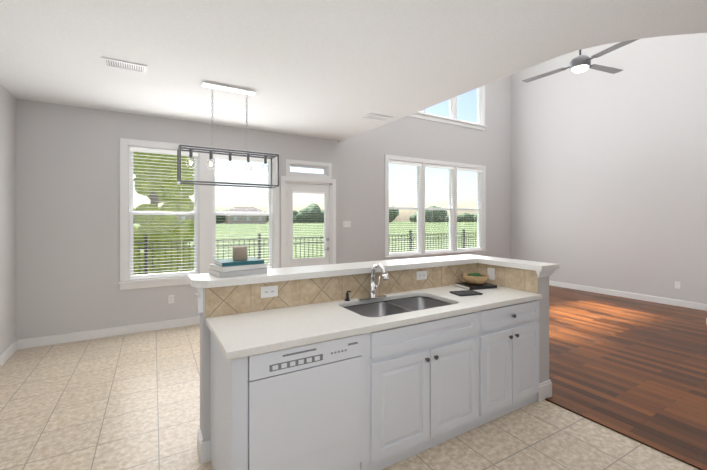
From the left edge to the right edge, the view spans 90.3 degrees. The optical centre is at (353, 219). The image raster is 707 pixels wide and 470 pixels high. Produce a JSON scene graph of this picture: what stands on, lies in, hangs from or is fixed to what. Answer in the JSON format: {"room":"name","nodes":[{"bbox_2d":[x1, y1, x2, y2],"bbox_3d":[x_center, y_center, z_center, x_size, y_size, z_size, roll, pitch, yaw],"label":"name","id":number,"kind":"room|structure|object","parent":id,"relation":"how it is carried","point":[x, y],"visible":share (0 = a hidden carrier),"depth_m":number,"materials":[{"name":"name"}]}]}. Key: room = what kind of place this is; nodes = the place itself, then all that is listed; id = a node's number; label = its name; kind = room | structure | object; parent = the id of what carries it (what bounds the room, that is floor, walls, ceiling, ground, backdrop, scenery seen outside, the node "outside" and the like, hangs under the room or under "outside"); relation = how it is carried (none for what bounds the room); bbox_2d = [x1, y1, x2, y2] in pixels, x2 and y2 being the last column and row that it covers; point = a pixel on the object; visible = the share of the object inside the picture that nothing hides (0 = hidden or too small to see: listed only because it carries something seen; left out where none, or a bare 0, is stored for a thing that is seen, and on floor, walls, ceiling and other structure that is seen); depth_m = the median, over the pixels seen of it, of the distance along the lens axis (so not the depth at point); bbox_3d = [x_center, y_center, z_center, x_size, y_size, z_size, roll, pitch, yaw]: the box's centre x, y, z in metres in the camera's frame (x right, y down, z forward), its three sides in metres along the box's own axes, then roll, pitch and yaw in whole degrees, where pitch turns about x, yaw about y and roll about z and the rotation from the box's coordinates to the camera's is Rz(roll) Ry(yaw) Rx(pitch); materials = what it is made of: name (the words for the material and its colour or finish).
{"room":"kitchen","nodes":[
{"label":"kitchen","id":0,"kind":"room"},
{"bbox_2d":[0,84,15,354],"bbox_3d":[-1.862,-1.748,0.393,0.160,6.600,8.740,0,0,-31],"label":"wall","id":1,"kind":"structure","parent":0,"point":[7,219],"depth_m":3.93,"materials":[{"name":"grey paint"}]},
{"bbox_2d":[0,340,18,366],"bbox_3d":[-1.833,1.496,0.522,0.020,0.112,8.550,0,0,-31],"label":"baseboard","id":2,"kind":"structure","parent":1,"relation":"attached to","point":[9,351],"depth_m":3.94,"materials":[{"name":"white wood"}]},
{"bbox_2d":[16,99,337,339],"bbox_3d":[-2.259,-1.751,5.331,4.514,6.600,0.160,0,0,-31],"label":"wall","id":3,"kind":"structure","parent":0,"point":[67,218],"depth_m":4.53,"materials":[{"name":"grey paint"}]},
{"bbox_2d":[19,316,199,348],"bbox_3d":[-2.602,1.493,5.025,3.230,0.112,0.020,0,0,-31],"label":"baseboard","id":4,"kind":"structure","parent":3,"relation":"attached to","point":[115,331],"depth_m":4.62,"materials":[{"name":"white wood"}]},
{"bbox_2d":[168,295,173,303],"bbox_3d":[-2.604,1.139,5.029,0.075,0.120,0.008,0,0,-31],"label":"outlet","id":5,"kind":"object","parent":3,"relation":"attached to","point":[170,298],"visible":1,"depth_m":5.02,"materials":[{"name":"white plastic"}]},
{"bbox_2d":[118,138,278,289],"bbox_3d":[-2.212,-0.073,5.330,2.245,2.035,0.210,0,0,-31],"label":"window","id":6,"kind":"structure","parent":3,"relation":"in","point":[204,213],"depth_m":5.21,"materials":[{"name":"white wood"}]},
{"bbox_2d":[130,147,197,278],"bbox_3d":[-2.684,-0.082,5.016,0.852,1.803,0.060,0,0,-31],"label":"window blind","id":7,"kind":"object","parent":6,"relation":"attached to","point":[146,150],"visible":0.98,"depth_m":4.98,"materials":[{"name":"white plastic"}]},
{"bbox_2d":[213,154,272,268],"bbox_3d":[-1.736,-0.082,5.579,0.913,1.803,0.060,0,0,-31],"label":"window blind","id":8,"kind":"object","parent":6,"relation":"attached to","point":[239,158],"visible":0.65,"depth_m":5.54,"materials":[{"name":"white plastic"}]},
{"bbox_2d":[281,159,335,267],"bbox_3d":[-0.800,0.269,6.171,1.030,2.560,0.204,0,0,-31],"label":"door","id":9,"kind":"structure","parent":3,"relation":"attached to","point":[291,184],"depth_m":6.13,"materials":[{"name":"white wood"}]},
{"bbox_2d":[0,324,698,469],"bbox_3d":[-0.049,1.581,1.562,4.470,0.060,8.900,0,0,-31],"label":"floor","id":10,"kind":"structure","parent":0,"point":[126,402],"depth_m":2.65,"materials":[{"name":"beige tile"}]},
{"bbox_2d":[195,266,558,469],"bbox_3d":[0.346,0.993,2.719,2.794,1.115,0.876,0,0,-31],"label":"kitchen island","id":11,"kind":"object","parent":10,"relation":"on","point":[428,384],"depth_m":2.35,"materials":[{"name":"grey paint"}]},
{"bbox_2d":[248,334,362,469],"bbox_3d":[-0.394,1.114,2.183,0.660,0.874,0.651,0,0,-31],"label":"dishwasher","id":12,"kind":"object","parent":11,"relation":"in","point":[305,407],"visible":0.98,"depth_m":1.90,"materials":[{"name":"white metal"}]},
{"bbox_2d":[188,254,558,313],"bbox_3d":[0.314,0.413,2.782,2.860,0.045,1.010,0,0,-31],"label":"island countertop","id":13,"kind":"structure","parent":11,"relation":"on","point":[288,284],"depth_m":2.75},
{"bbox_2d":[209,257,266,277],"bbox_3d":[-0.837,0.343,2.553,0.349,0.094,0.260,0,0,-39],"label":"books","id":14,"kind":"object","parent":13,"relation":"on","point":[221,268],"visible":1,"depth_m":2.47,"materials":[{"name":"white paper"}]},
{"bbox_2d":[233,246,247,259],"bbox_3d":[-0.830,0.247,2.575,0.104,0.095,0.104,0,0,-31],"label":"candle jar","id":15,"kind":"object","parent":14,"relation":"on","point":[240,252],"visible":1,"depth_m":2.53,"materials":[{"name":"beige"}]},
{"bbox_2d":[206,285,541,359],"bbox_3d":[0.325,0.650,2.613,2.555,0.040,0.678,0,0,-31],"label":"island countertop","id":16,"kind":"structure","parent":11,"relation":"on","point":[240,335],"depth_m":2.22,"materials":[{"name":"white stone"}]},
{"bbox_2d":[345,290,350,300],"bbox_3d":[-0.040,0.588,2.712,0.040,0.084,0.070,0,0,-31],"label":"soap dispenser","id":17,"kind":"object","parent":16,"relation":"on","point":[347,297],"visible":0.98,"depth_m":2.71,"materials":[{"name":"grey metal"}]},
{"bbox_2d":[358,263,388,299],"bbox_3d":[0.197,0.485,2.745,0.260,0.288,0.238,0,0,-31],"label":"kitchen faucet","id":18,"kind":"object","parent":16,"relation":"on","point":[373,286],"visible":0.98,"depth_m":2.80,"materials":[{"name":"silver metal"}]},
{"bbox_2d":[344,296,451,316],"bbox_3d":[0.349,0.766,2.664,0.884,0.190,0.494,0,0,-31],"label":"double-bowl sink","id":19,"kind":"object","parent":16,"relation":"in","point":[391,307],"visible":0.19,"depth_m":2.83,"materials":[{"name":"silver metal"}]},
{"bbox_2d":[450,290,482,295],"bbox_3d":[0.952,0.622,2.981,0.220,0.014,0.150,0,0,-17],"label":"trivet","id":20,"kind":"object","parent":16,"relation":"on","point":[465,293],"visible":1,"depth_m":2.96,"materials":[{"name":"black plastic"}]},
{"bbox_2d":[456,282,496,289],"bbox_3d":[1.137,0.615,3.276,0.300,0.028,0.220,0,0,-19],"label":"book","id":21,"kind":"object","parent":16,"relation":"on","point":[468,286],"visible":0.77,"depth_m":3.20,"materials":[{"name":"black paper"}]},
{"bbox_2d":[462,273,488,284],"bbox_3d":[1.141,0.550,3.290,0.240,0.100,0.240,0,0,-31],"label":"bowl","id":22,"kind":"object","parent":21,"relation":"on","point":[476,278],"visible":1,"depth_m":3.22,"materials":[{"name":"beige wood"}]},
{"bbox_2d":[0,0,706,141],"bbox_3d":[2.225,-3.245,2.990,9.520,3.610,8.720,0,0,-31],"label":"ceiling","id":23,"kind":"structure","parent":0,"point":[338,70],"depth_m":2.98,"materials":[{"name":"paint"}]},
{"bbox_2d":[101,56,146,73],"bbox_3d":[-2.127,-1.433,3.282,0.350,0.012,0.200,0,0,-31],"label":"ceiling vent","id":24,"kind":"object","parent":23,"relation":"in","point":[124,65],"visible":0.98,"depth_m":3.27,"materials":[{"name":"white metal"}]},
{"bbox_2d":[177,81,278,187],"bbox_3d":[-1.347,-0.906,3.838,1.016,1.068,0.266,0,0,-31],"label":"linear pendant light","id":25,"kind":"object","parent":23,"relation":"hanging from","point":[192,149],"visible":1,"depth_m":3.79,"materials":[{"name":"silver metal"}]},
{"bbox_2d":[362,113,393,120],"bbox_3d":[0.345,-1.434,4.945,0.400,0.012,0.200,0,0,-31],"label":"ceiling vent","id":26,"kind":"object","parent":23,"relation":"in","point":[377,117],"visible":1,"depth_m":4.93,"materials":[{"name":"white metal"}]},
{"bbox_2d":[338,75,510,263],"bbox_3d":[1.902,-1.752,7.960,5.326,6.600,0.160,0,0,-31],"label":"wall","id":27,"kind":"structure","parent":0,"point":[361,182],"depth_m":7.54,"materials":[{"name":"grey paint"}]},
{"bbox_2d":[343,221,350,226],"bbox_3d":[-0.124,0.089,6.658,0.165,0.120,0.014,0,0,-31],"label":"light switch","id":28,"kind":"object","parent":27,"relation":"attached to","point":[346,223],"visible":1,"depth_m":6.66,"materials":[{"name":"white plastic"}]},
{"bbox_2d":[384,154,486,259],"bbox_3d":[1.909,-0.224,7.936,3.080,2.175,0.210,0,0,-31],"label":"window","id":29,"kind":"structure","parent":27,"relation":"in","point":[453,211],"depth_m":7.92,"materials":[{"name":"white"}]},
{"bbox_2d":[389,160,421,254],"bbox_3d":[1.083,-0.233,7.413,0.867,1.943,0.060,0,0,-31],"label":"window blind","id":30,"kind":"object","parent":29,"relation":"attached to","point":[404,163],"visible":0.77,"depth_m":7.39,"materials":[{"name":"white plastic"}]},
{"bbox_2d":[425,164,453,252],"bbox_3d":[1.923,-0.233,7.911,0.867,1.943,0.060,0,0,-31],"label":"window blind","id":31,"kind":"object","parent":29,"relation":"attached to","point":[441,167],"visible":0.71,"depth_m":7.86,"materials":[{"name":"white plastic"}]},
{"bbox_2d":[457,168,481,250],"bbox_3d":[2.764,-0.234,8.409,0.867,1.943,0.060,0,0,-31],"label":"window blind","id":32,"kind":"object","parent":29,"relation":"attached to","point":[474,186],"visible":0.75,"depth_m":8.43,"materials":[{"name":"white plastic"}]},
{"bbox_2d":[408,85,486,130],"bbox_3d":[1.909,-3.399,7.935,3.040,2.445,0.210,0,0,-31],"label":"window","id":33,"kind":"structure","parent":27,"relation":"in","point":[451,119],"depth_m":8.21,"materials":[{"name":"white"}]},
{"bbox_2d":[511,33,706,303],"bbox_3d":[6.429,-1.751,5.390,0.160,6.600,8.880,0,0,-31],"label":"wall","id":34,"kind":"structure","parent":0,"point":[608,180],"depth_m":7.08,"materials":[{"name":"grey paint"}]},
{"bbox_2d":[549,280,706,310],"bbox_3d":[5.106,1.492,7.455,0.020,0.112,3.940,0,0,-31],"label":"baseboard","id":35,"kind":"structure","parent":34,"relation":"attached to","point":[700,306],"depth_m":6.84,"materials":[{"name":"white wood"}]},
{"bbox_2d":[675,281,679,288],"bbox_3d":[5.795,1.174,6.294,0.008,0.120,0.075,0,0,-31],"label":"outlet","id":36,"kind":"object","parent":34,"relation":"attached to","point":[677,284],"visible":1,"depth_m":6.29,"materials":[{"name":"white plastic"}]},
{"bbox_2d":[545,285,706,469],"bbox_3d":[4.132,1.574,4.122,5.405,0.072,9.040,0,0,-31],"label":"floor","id":37,"kind":"structure","parent":0,"point":[635,369],"depth_m":3.68,"materials":[{"name":"brown wood"}]},
{"bbox_3d":[2.225,-5.110,2.989,9.840,0.120,9.040,0,0,-31],"label":"ceiling","id":38,"kind":"structure","parent":0,"visible":0},
{"bbox_2d":[522,39,638,82],"bbox_3d":[3.407,-3.558,5.066,1.048,2.984,1.598,0,0,-31],"label":"ceiling fan","id":39,"kind":"object","parent":38,"relation":"hanging from","point":[580,63],"visible":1,"depth_m":4.88,"materials":[{"name":"grey metal"}]},
{"label":"outside","id":40,"kind":"structure","parent":0,"visible":0},
{"bbox_2d":[133,152,476,274],"bbox_3d":[-77.784,-2.833,189.788,460.118,11.873,393.910,0,0,-31],"label":"garden","id":41,"kind":"object","parent":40,"point":[258,221],"depth_m":9.23,"materials":[{"name":"green plant"}]}
]}

